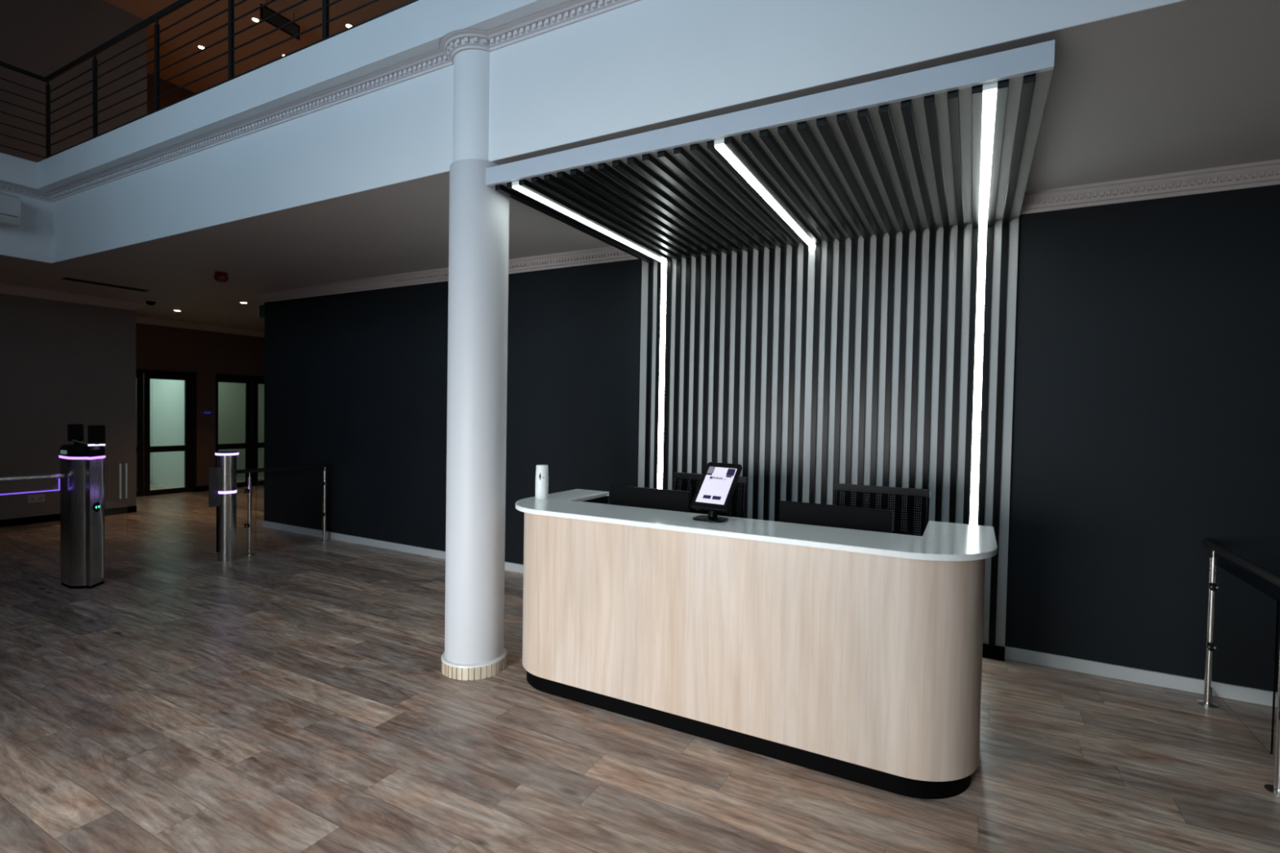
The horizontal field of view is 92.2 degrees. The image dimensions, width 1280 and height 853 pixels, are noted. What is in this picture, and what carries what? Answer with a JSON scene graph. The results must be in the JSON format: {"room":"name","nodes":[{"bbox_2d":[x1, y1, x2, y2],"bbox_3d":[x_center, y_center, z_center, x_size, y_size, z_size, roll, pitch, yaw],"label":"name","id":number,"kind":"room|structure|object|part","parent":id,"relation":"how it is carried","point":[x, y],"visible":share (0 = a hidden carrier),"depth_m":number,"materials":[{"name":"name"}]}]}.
{"room":"lobby","nodes":[
{"label":"lobby","id":0,"kind":"room"},
{"bbox_2d":[0,0,146,519],"bbox_3d":[-9.947,-3.118,5.718,0.300,9.000,8.980,2,2,28],"label":"wall","id":1,"kind":"structure","parent":0,"point":[63,363],"depth_m":8.69,"materials":[{"name":"beige paint"}]},
{"bbox_2d":[27,493,44,503],"bbox_3d":[-8.373,1.000,8.541,0.014,0.110,0.180,2,2,28],"label":"wall socket","id":2,"kind":"object","parent":1,"relation":"attached to","point":[33,498],"visible":1,"depth_m":8.54,"materials":[{"name":"grey plastic"}]},
{"bbox_2d":[0,505,136,527],"bbox_3d":[-9.877,1.334,5.772,0.015,0.100,8.630,2,2,28],"label":"baseboard","id":3,"kind":"structure","parent":1,"relation":"attached to","point":[52,517],"depth_m":8.52,"materials":[{"name":"black laminate"}]},
{"bbox_2d":[0,283,146,311],"bbox_3d":[-9.891,-1.798,5.792,0.400,0.120,8.730,2,2,28],"label":"trim","id":4,"kind":"structure","parent":1,"relation":"attached to","point":[9,289],"depth_m":8.74,"materials":[{"name":"grey paint"}]},
{"bbox_2d":[135,72,264,486],"bbox_3d":[-9.467,-3.215,10.129,0.150,9.000,17.200,2,2,28],"label":"wall","id":5,"kind":"structure","parent":0,"point":[206,353],"depth_m":11.92,"materials":[{"name":"paint"}]},
{"bbox_2d":[136,368,196,497],"bbox_3d":[-9.043,0.123,11.025,0.187,2.300,1.935,2,2,28],"label":"door","id":6,"kind":"structure","parent":5,"relation":"in","point":[166,400],"depth_m":11.45,"materials":[{"name":"black"}]},
{"bbox_3d":[-8.962,0.023,11.073,0.095,0.517,0.024,2,2,28],"label":"handle","id":7,"kind":"part","parent":6,"relation":"part of","materials":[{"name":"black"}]},
{"bbox_3d":[-8.914,0.022,11.161,0.095,0.517,0.024,2,2,28],"label":"handle","id":8,"kind":"part","parent":6,"relation":"part of","materials":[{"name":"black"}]},
{"bbox_3d":[-8.807,-0.257,11.478,0.006,1.235,0.574,2,2,28],"label":"pane","id":9,"kind":"part","parent":6,"relation":"part of","materials":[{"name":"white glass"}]},
{"bbox_3d":[-8.827,0.818,11.504,0.006,0.695,0.574,2,2,28],"label":"pane","id":10,"kind":"part","parent":6,"relation":"part of","materials":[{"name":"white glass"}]},
{"bbox_2d":[135,315,264,337],"bbox_3d":[-7.289,-1.947,13.972,0.100,0.120,8.200,2,2,28],"label":"trim","id":11,"kind":"structure","parent":5,"relation":"attached to","point":[139,319],"depth_m":11.78,"materials":[{"name":"grey paint"}]},
{"bbox_2d":[196,485,208,492],"bbox_3d":[-6.997,1.170,14.782,0.015,0.100,6.575,2,2,28],"label":"baseboard","id":12,"kind":"structure","parent":5,"relation":"attached to","point":[203,488],"depth_m":11.98,"materials":[{"name":"black laminate"}]},
{"bbox_2d":[203,411,211,419],"bbox_3d":[-8.444,-0.215,12.018,0.018,0.150,0.140,2,2,28],"label":"reader","id":13,"kind":"object","parent":5,"relation":"attached to","point":[206,415],"visible":1,"depth_m":12.01,"materials":[{"name":"plastic"}]},
{"bbox_2d":[215,373,264,487],"bbox_3d":[-7.970,0.094,13.011,0.187,2.300,1.888,2,2,28],"label":"door","id":14,"kind":"structure","parent":5,"relation":"in","point":[239,399],"depth_m":12.64,"materials":[{"name":"black"}]},
{"bbox_3d":[-8.271,-0.271,12.471,0.006,1.235,0.553,2,2,28],"label":"pane","id":15,"kind":"part","parent":14,"relation":"part of","materials":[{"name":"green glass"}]},
{"bbox_3d":[-8.290,0.804,12.496,0.006,0.695,0.553,2,2,28],"label":"pane","id":16,"kind":"part","parent":14,"relation":"part of","materials":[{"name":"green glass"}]},
{"bbox_3d":[-8.059,-0.001,12.745,0.095,0.517,0.024,2,2,28],"label":"handle","id":17,"kind":"part","parent":14,"relation":"part of","materials":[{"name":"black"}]},
{"bbox_3d":[-8.002,-0.002,12.850,0.095,0.517,0.024,2,2,28],"label":"handle","id":18,"kind":"part","parent":14,"relation":"part of","materials":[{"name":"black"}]},
{"bbox_3d":[-7.834,0.792,13.341,0.006,0.695,0.896,2,2,28],"label":"pane","id":19,"kind":"part","parent":14,"relation":"part of","materials":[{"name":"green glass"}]},
{"bbox_3d":[-7.814,-0.283,13.316,0.006,1.235,0.896,2,2,28],"label":"pane","id":20,"kind":"part","parent":14,"relation":"part of","materials":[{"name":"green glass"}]},
{"bbox_2d":[103,0,412,93],"bbox_3d":[0.611,-6.166,9.359,18.150,0.100,8.900,2,2,28],"label":"ceiling","id":21,"kind":"structure","parent":0,"point":[143,9],"depth_m":9.73,"materials":[{"name":"beige paint"}]},
{"bbox_2d":[197,44,204,48],"bbox_3d":[-7.255,-6.273,10.186,0.118,0.008,0.118,2,2,28],"label":"recessed light","id":22,"kind":"object","parent":21,"relation":"in","point":[200,46],"visible":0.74,"depth_m":10.17,"materials":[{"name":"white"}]},
{"bbox_2d":[250,17,260,22],"bbox_3d":[-5.890,-6.230,9.432,0.118,0.008,0.118,2,2,28],"label":"recessed light","id":23,"kind":"object","parent":21,"relation":"in","point":[254,19],"visible":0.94,"depth_m":9.43,"materials":[{"name":"white"}]},
{"bbox_2d":[260,0,299,39],"bbox_3d":[-5.307,-6.041,9.091,0.020,0.350,0.580,2,2,28],"label":"hanging sign","id":24,"kind":"object","parent":21,"relation":"hanging from","point":[277,20],"visible":0.91,"depth_m":9.07,"materials":[{"name":"black plastic"}]},
{"bbox_2d":[344,23,352,27],"bbox_3d":[-4.511,-6.208,9.545,0.118,0.008,0.118,2,2,28],"label":"recessed light","id":25,"kind":"object","parent":21,"relation":"in","point":[348,25],"visible":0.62,"depth_m":9.53,"materials":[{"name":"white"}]},
{"bbox_2d":[0,0,1185,262],"bbox_3d":[-2.104,-1.965,0.570,14.350,0.743,7.350,2,2,28],"label":"wall","id":26,"kind":"structure","parent":0,"point":[641,63],"depth_m":3.56,"materials":[{"name":"paint"}]},
{"bbox_2d":[0,191,21,226],"bbox_3d":[-6.833,-2.266,6.139,0.214,0.320,0.920,2,2,28],"label":"air conditioner","id":27,"kind":"object","parent":26,"relation":"attached to","point":[10,205],"visible":1,"depth_m":6.43,"materials":[{"name":"grey plastic"}]},
{"bbox_2d":[0,0,570,192],"bbox_3d":[-1.425,-2.590,5.793,18.150,0.280,17.200,2,2,28],"label":"trim","id":28,"kind":"structure","parent":26,"relation":"attached to","point":[415,28],"depth_m":4.56,"materials":[{"name":"paint"}]},
{"bbox_2d":[0,0,418,158],"bbox_3d":[-3.244,-3.187,2.825,9.564,0.970,3.864,2,2,28],"label":"balcony railing","id":29,"kind":"object","parent":28,"relation":"on","point":[178,4],"visible":0.92,"depth_m":5.61,"materials":[{"name":"black metal"}]},
{"bbox_3d":[-7.427,-3.777,5.063,0.048,0.048,3.840,2,2,28],"label":"handrail","id":30,"kind":"part","parent":29,"relation":"part of","materials":[{"name":"black metal"}]},
{"bbox_3d":[-6.479,-3.322,6.740,0.044,0.936,0.024,2,2,28],"label":"post","id":31,"kind":"part","parent":29,"relation":"part of","materials":[{"name":"black metal"}]},
{"bbox_3d":[-5.494,-3.291,6.208,0.044,0.936,0.024,2,2,28],"label":"post","id":32,"kind":"part","parent":29,"relation":"part of","materials":[{"name":"black metal"}]},
{"bbox_3d":[-2.318,-3.671,4.487,9.540,0.048,0.048,2,2,28],"label":"handrail","id":33,"kind":"part","parent":29,"relation":"part of","materials":[{"name":"black metal"}]},
{"bbox_3d":[-4.412,-3.258,5.624,0.044,0.936,0.024,2,2,28],"label":"post","id":34,"kind":"part","parent":29,"relation":"part of","materials":[{"name":"black metal"}]},
{"bbox_3d":[-3.356,-3.225,5.054,0.044,0.936,0.024,2,2,28],"label":"post","id":35,"kind":"part","parent":29,"relation":"part of","materials":[{"name":"black metal"}]},
{"bbox_3d":[-2.283,-3.192,4.474,0.044,0.936,0.024,2,2,28],"label":"post","id":36,"kind":"part","parent":29,"relation":"part of","materials":[{"name":"black metal"}]},
{"bbox_2d":[0,0,639,202],"bbox_3d":[-1.949,-2.299,0.569,14.106,0.069,6.705,2,2,28],"label":"trim","id":37,"kind":"structure","parent":26,"relation":"attached to","point":[571,11],"depth_m":4.29,"materials":[{"name":"white paint"}]},
{"bbox_2d":[0,485,1279,852],"bbox_3d":[-2.933,1.551,6.553,21.700,0.120,17.800,2,2,28],"label":"floor","id":38,"kind":"structure","parent":0,"point":[293,695],"depth_m":3.13,"materials":[{"name":"brown wood"}]},
{"bbox_2d":[58,423,128,588],"bbox_3d":[-5.177,0.724,5.738,0.527,1.491,0.351,1,1,3],"label":"gate","id":39,"kind":"object","parent":38,"relation":"on","point":[94,492],"visible":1,"depth_m":5.63,"materials":[{"name":"silver metal"}]},
{"bbox_2d":[0,473,65,495],"bbox_3d":[-5.611,0.505,4.903,0.040,0.167,1.578,2,2,28],"label":"barrier arm","id":40,"kind":"object","parent":39,"relation":"attached to","point":[51,484],"visible":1,"depth_m":5.39,"materials":[{"name":"silver metal"}]},
{"bbox_3d":[-5.620,0.529,4.887,0.008,0.095,1.540,2,2,28],"label":"glass panel","id":41,"kind":"part","parent":40,"relation":"part of","materials":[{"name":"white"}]},
{"bbox_2d":[88,444,105,445],"bbox_3d":[-5.012,0.170,5.679,0.120,0.014,0.043,0,2,-43],"label":"light","id":42,"kind":"object","parent":39,"relation":"on","point":[88,444],"depth_m":5.67,"materials":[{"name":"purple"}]},
{"bbox_3d":[-4.997,0.858,5.711,0.012,1.110,0.040,1,1,-9],"label":"edge trim","id":43,"kind":"part","parent":39,"relation":"part of","materials":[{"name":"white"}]},
{"bbox_2d":[208,451,239,561],"bbox_3d":[-4.526,0.868,6.707,0.259,1.180,0.216,0,2,-27],"label":"turnstile","id":44,"kind":"object","parent":38,"relation":"on","point":[222,478],"visible":1,"depth_m":6.64,"materials":[{"name":"silver metal"}]},
{"bbox_3d":[-4.565,0.650,6.595,0.012,0.420,0.095,2,2,28],"label":"wing panel","id":45,"kind":"part","parent":44,"relation":"part of","materials":[{"name":"grey"}]},
{"bbox_2d":[236,463,331,556],"bbox_3d":[-4.201,0.961,7.309,0.100,0.977,1.140,2,2,28],"label":"glass railing","id":46,"kind":"object","parent":38,"relation":"on","point":[287,507],"visible":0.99,"depth_m":7.32,"materials":[{"name":"silver"}]},
{"bbox_3d":[-4.401,0.985,6.940,0.038,0.940,0.038,2,2,28],"label":"post","id":47,"kind":"part","parent":46,"relation":"part of","materials":[{"name":"silver metal"}]},
{"bbox_3d":[-4.192,0.495,7.298,0.044,0.044,1.140,2,2,28],"label":"handrail","id":48,"kind":"part","parent":46,"relation":"part of","materials":[{"name":"black"}]},
{"bbox_3d":[-4.175,0.969,7.358,0.008,0.760,0.810,2,2,28],"label":"glass panel","id":49,"kind":"part","parent":46,"relation":"part of","materials":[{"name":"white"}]},
{"bbox_3d":[-3.966,0.973,7.745,0.038,0.940,0.038,2,2,28],"label":"post","id":50,"kind":"part","parent":46,"relation":"part of","materials":[{"name":"silver metal"}]},
{"bbox_2d":[440,48,509,680],"bbox_3d":[-1.057,-0.402,4.011,0.418,3.974,0.418,2,2,28],"label":"column","id":51,"kind":"structure","parent":38,"relation":"on","point":[479,214],"depth_m":3.86,"materials":[{"name":"grey paint"}]},
{"bbox_2d":[673,471,747,518],"bbox_3d":[0.340,0.976,4.097,0.670,1.265,0.630,2,2,28],"label":"office chair","id":52,"kind":"object","parent":38,"relation":"on","point":[740,508],"visible":0.11,"depth_m":4.29,"materials":[{"name":"black fabric"}]},
{"bbox_2d":[515,488,997,799],"bbox_3d":[0.491,1.069,3.610,2.743,1.107,0.960,2,2,28],"label":"reception desk","id":53,"kind":"object","parent":38,"relation":"on","point":[851,655],"visible":1,"depth_m":3.04,"materials":[{"name":"brown wood"}]},
{"bbox_2d":[535,464,548,499],"bbox_3d":[-0.654,0.369,4.105,0.085,0.226,0.085,2,2,28],"label":"air freshener","id":54,"kind":"object","parent":53,"relation":"on","point":[542,471],"visible":1,"depth_m":4.07,"materials":[{"name":"white plastic"}]},
{"bbox_3d":[-0.441,1.053,4.193,0.020,1.077,0.790,2,2,28],"label":"panel","id":55,"kind":"part","parent":53,"relation":"part of","materials":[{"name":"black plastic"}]},
{"bbox_2d":[609,484,690,512],"bbox_3d":[0.054,0.625,3.857,0.555,0.478,0.180,2,2,28],"label":"monitor","id":56,"kind":"object","parent":53,"relation":"on","point":[624,495],"visible":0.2,"depth_m":3.83,"materials":[{"name":"black plastic"}]},
{"bbox_2d":[690,462,742,522],"bbox_3d":[0.430,0.364,3.461,0.220,0.306,0.260,2,2,28],"label":"kiosk","id":57,"kind":"object","parent":53,"relation":"on","point":[716,488],"visible":1,"depth_m":3.44,"materials":[{"name":"black plastic"}]},
{"bbox_2d":[706,466,715,473],"bbox_3d":[0.411,0.250,3.552,0.038,0.035,0.035,2,2,28],"label":"picture","id":58,"kind":"object","parent":57,"relation":"attached to","point":[710,469],"depth_m":3.55,"materials":[{"name":"grey"}]},
{"bbox_2d":[725,468,735,475],"bbox_3d":[0.515,0.259,3.489,0.047,0.037,0.037,2,2,28],"label":"picture","id":59,"kind":"object","parent":57,"relation":"attached to","point":[729,472],"depth_m":3.49,"materials":[{"name":"blue"}]},
{"bbox_2d":[515,488,997,561],"bbox_3d":[0.501,0.531,3.597,2.743,0.030,0.960,2,2,28],"label":"countertop","id":60,"kind":"structure","parent":53,"relation":"on","point":[941,541],"depth_m":3.16,"materials":[{"name":"white stone"}]},
{"bbox_2d":[778,500,893,533],"bbox_3d":[1.041,0.659,3.324,0.590,0.470,0.180,2,2,28],"label":"monitor","id":61,"kind":"object","parent":53,"relation":"on","point":[878,520],"visible":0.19,"depth_m":3.30,"materials":[{"name":"black plastic"}]},
{"bbox_2d":[485,40,1054,662],"bbox_3d":[0.804,0.025,4.088,2.953,3.183,2.145,2,2,28],"label":"canopy","id":62,"kind":"object","parent":38,"relation":"on","point":[989,90],"depth_m":4.44,"materials":[{"name":"grey"}]},
{"bbox_3d":[-0.288,-0.009,4.665,0.053,2.983,2.068,2,2,28],"label":"led strip light","id":63,"kind":"part","parent":62,"relation":"part of","materials":[{"name":"white plastic"}]},
{"bbox_2d":[512,185,666,262],"bbox_3d":[-0.270,-1.464,4.615,0.047,0.010,2.033,2,2,28],"label":"diffuser","id":64,"kind":"object","parent":62,"relation":"attached to","point":[518,188],"depth_m":4.34,"materials":[{"name":"white plastic"}]},
{"bbox_2d":[657,262,666,488],"bbox_3d":[0.189,-0.003,5.548,0.047,2.947,0.006,2,2,28],"label":"diffuser","id":65,"kind":"object","parent":62,"relation":"attached to","point":[663,300],"depth_m":5.53,"materials":[{"name":"white plastic"}]},
{"bbox_3d":[0.864,0.027,4.043,0.053,2.983,2.068,2,2,28],"label":"led strip light","id":66,"kind":"part","parent":62,"relation":"part of","materials":[{"name":"white plastic"}]},
{"bbox_2d":[715,143,814,245],"bbox_3d":[0.882,-1.428,3.994,0.047,0.010,2.033,2,2,28],"label":"diffuser","id":67,"kind":"object","parent":62,"relation":"attached to","point":[722,148],"depth_m":3.68,"materials":[{"name":"white plastic"}]},
{"bbox_3d":[0.804,0.025,4.088,2.953,3.183,2.145,2,2,28],"label":"slatted canopy","id":68,"kind":"part","parent":62,"relation":"part of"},
{"bbox_2d":[808,245,814,249],"bbox_3d":[1.366,-1.423,4.891,0.047,0.035,0.006,2,2,28],"label":"diffuser","id":69,"kind":"object","parent":62,"relation":"attached to","point":[811,247],"depth_m":4.89,"materials":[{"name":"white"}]},
{"bbox_2d":[969,226,986,524],"bbox_3d":[2.383,0.065,4.363,0.047,2.947,0.006,2,2,28],"label":"diffuser","id":70,"kind":"object","parent":62,"relation":"attached to","point":[982,237],"depth_m":4.35,"materials":[{"name":"white plastic"}]},
{"bbox_2d":[978,88,996,226],"bbox_3d":[1.925,-1.396,3.431,0.047,0.010,2.033,2,2,28],"label":"diffuser","id":71,"kind":"object","parent":62,"relation":"attached to","point":[989,95],"depth_m":3.07,"materials":[{"name":"white plastic"}]},
{"bbox_2d":[834,483,930,536],"bbox_3d":[1.338,1.007,3.559,0.670,1.265,0.630,2,2,28],"label":"office chair","id":72,"kind":"object","parent":38,"relation":"on","point":[839,487],"visible":0.1,"depth_m":3.74,"materials":[{"name":"black fabric"}]},
{"bbox_2d":[1196,538,1279,796],"bbox_3d":[2.979,1.197,2.870,0.100,0.977,2.150,2,2,28],"label":"glass railing","id":73,"kind":"object","parent":38,"relation":"on","point":[1242,633],"visible":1,"depth_m":3.23,"materials":[{"name":"silver"}]},
{"bbox_3d":[3.415,1.668,3.704,0.100,0.010,0.100,2,2,28],"label":"foot plate","id":74,"kind":"part","parent":73,"relation":"part of","materials":[{"name":"silver metal"}]},
{"bbox_3d":[3.423,1.204,3.693,0.038,0.940,0.038,2,2,28],"label":"post","id":75,"kind":"part","parent":73,"relation":"part of","materials":[{"name":"silver metal"}]},
{"bbox_3d":[2.987,0.731,2.859,0.044,0.044,2.150,2,2,28],"label":"handrail","id":76,"kind":"part","parent":73,"relation":"part of","materials":[{"name":"black"}]},
{"bbox_3d":[3.204,1.184,3.286,0.008,0.730,0.855,2,2,28],"label":"glass panel","id":77,"kind":"part","parent":73,"relation":"part of","materials":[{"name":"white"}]},
{"bbox_3d":[2.947,1.680,2.838,0.100,0.010,0.100,2,2,28],"label":"foot plate","id":78,"kind":"part","parent":73,"relation":"part of","materials":[{"name":"silver metal"}]},
{"bbox_3d":[2.955,1.216,2.827,0.038,0.940,0.038,2,2,28],"label":"post","id":79,"kind":"part","parent":73,"relation":"part of","materials":[{"name":"silver metal"}]},
{"bbox_2d":[0,0,1279,331],"bbox_3d":[-1.441,-1.731,5.813,18.150,0.050,17.200,2,2,28],"label":"ceiling","id":80,"kind":"structure","parent":0,"point":[1187,85],"depth_m":3.66,"materials":[{"name":"paint"}]},
{"bbox_2d":[57,276,152,292],"bbox_3d":[-6.979,-1.855,8.065,0.260,0.007,0.920,2,2,28],"label":"ceiling vent","id":81,"kind":"object","parent":80,"relation":"in","point":[67,278],"visible":1,"depth_m":8.04,"materials":[{"name":"paint"}]},
{"bbox_2d":[143,297,157,305],"bbox_3d":[-7.216,-1.836,9.080,0.160,0.105,0.160,2,2,28],"label":"dome camera","id":82,"kind":"object","parent":80,"relation":"attached to","point":[150,301],"visible":1,"depth_m":9.04,"materials":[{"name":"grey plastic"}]},
{"bbox_2d":[213,271,228,282],"bbox_3d":[-4.901,-1.748,7.205,0.144,0.108,0.144,2,2,28],"label":"smoke detector","id":83,"kind":"object","parent":80,"relation":"attached to","point":[221,277],"visible":1,"depth_m":7.16,"materials":[{"name":"red plastic"}]},
{"bbox_2d":[257,302,264,317],"bbox_3d":[-5.283,-1.688,8.640,0.212,0.310,0.024,2,2,28],"label":"exit sign","id":84,"kind":"object","parent":80,"relation":"hanging from","point":[260,308],"visible":0.59,"depth_m":8.65,"materials":[{"name":"green"}]},
{"bbox_2d":[263,184,1279,692],"bbox_3d":[0.833,-0.035,5.405,13.670,3.240,0.200,2,2,28],"label":"wall","id":85,"kind":"structure","parent":0,"point":[1146,409],"depth_m":4.18,"materials":[{"name":"grey paint"}]},
{"bbox_2d":[313,530,523,573],"bbox_3d":[-2.638,1.438,7.178,5.960,0.085,0.018,2,2,28],"label":"baseboard","id":86,"kind":"structure","parent":85,"relation":"attached to","point":[511,566],"depth_m":7.30,"materials":[{"name":"grey paint"}]},
{"bbox_2d":[253,159,1279,302],"bbox_3d":[1.459,-1.612,6.579,13.770,0.120,3.100,2,2,28],"label":"trim","id":87,"kind":"structure","parent":85,"relation":"attached to","point":[1264,173],"depth_m":4.11,"materials":[{"name":"grey paint"}]},
{"bbox_2d":[1004,646,1277,706],"bbox_3d":[4.673,1.665,3.230,4.757,0.085,0.018,2,2,28],"label":"baseboard","id":88,"kind":"structure","parent":85,"relation":"attached to","point":[1108,670],"depth_m":4.07,"materials":[{"name":"grey paint"}]}
]}

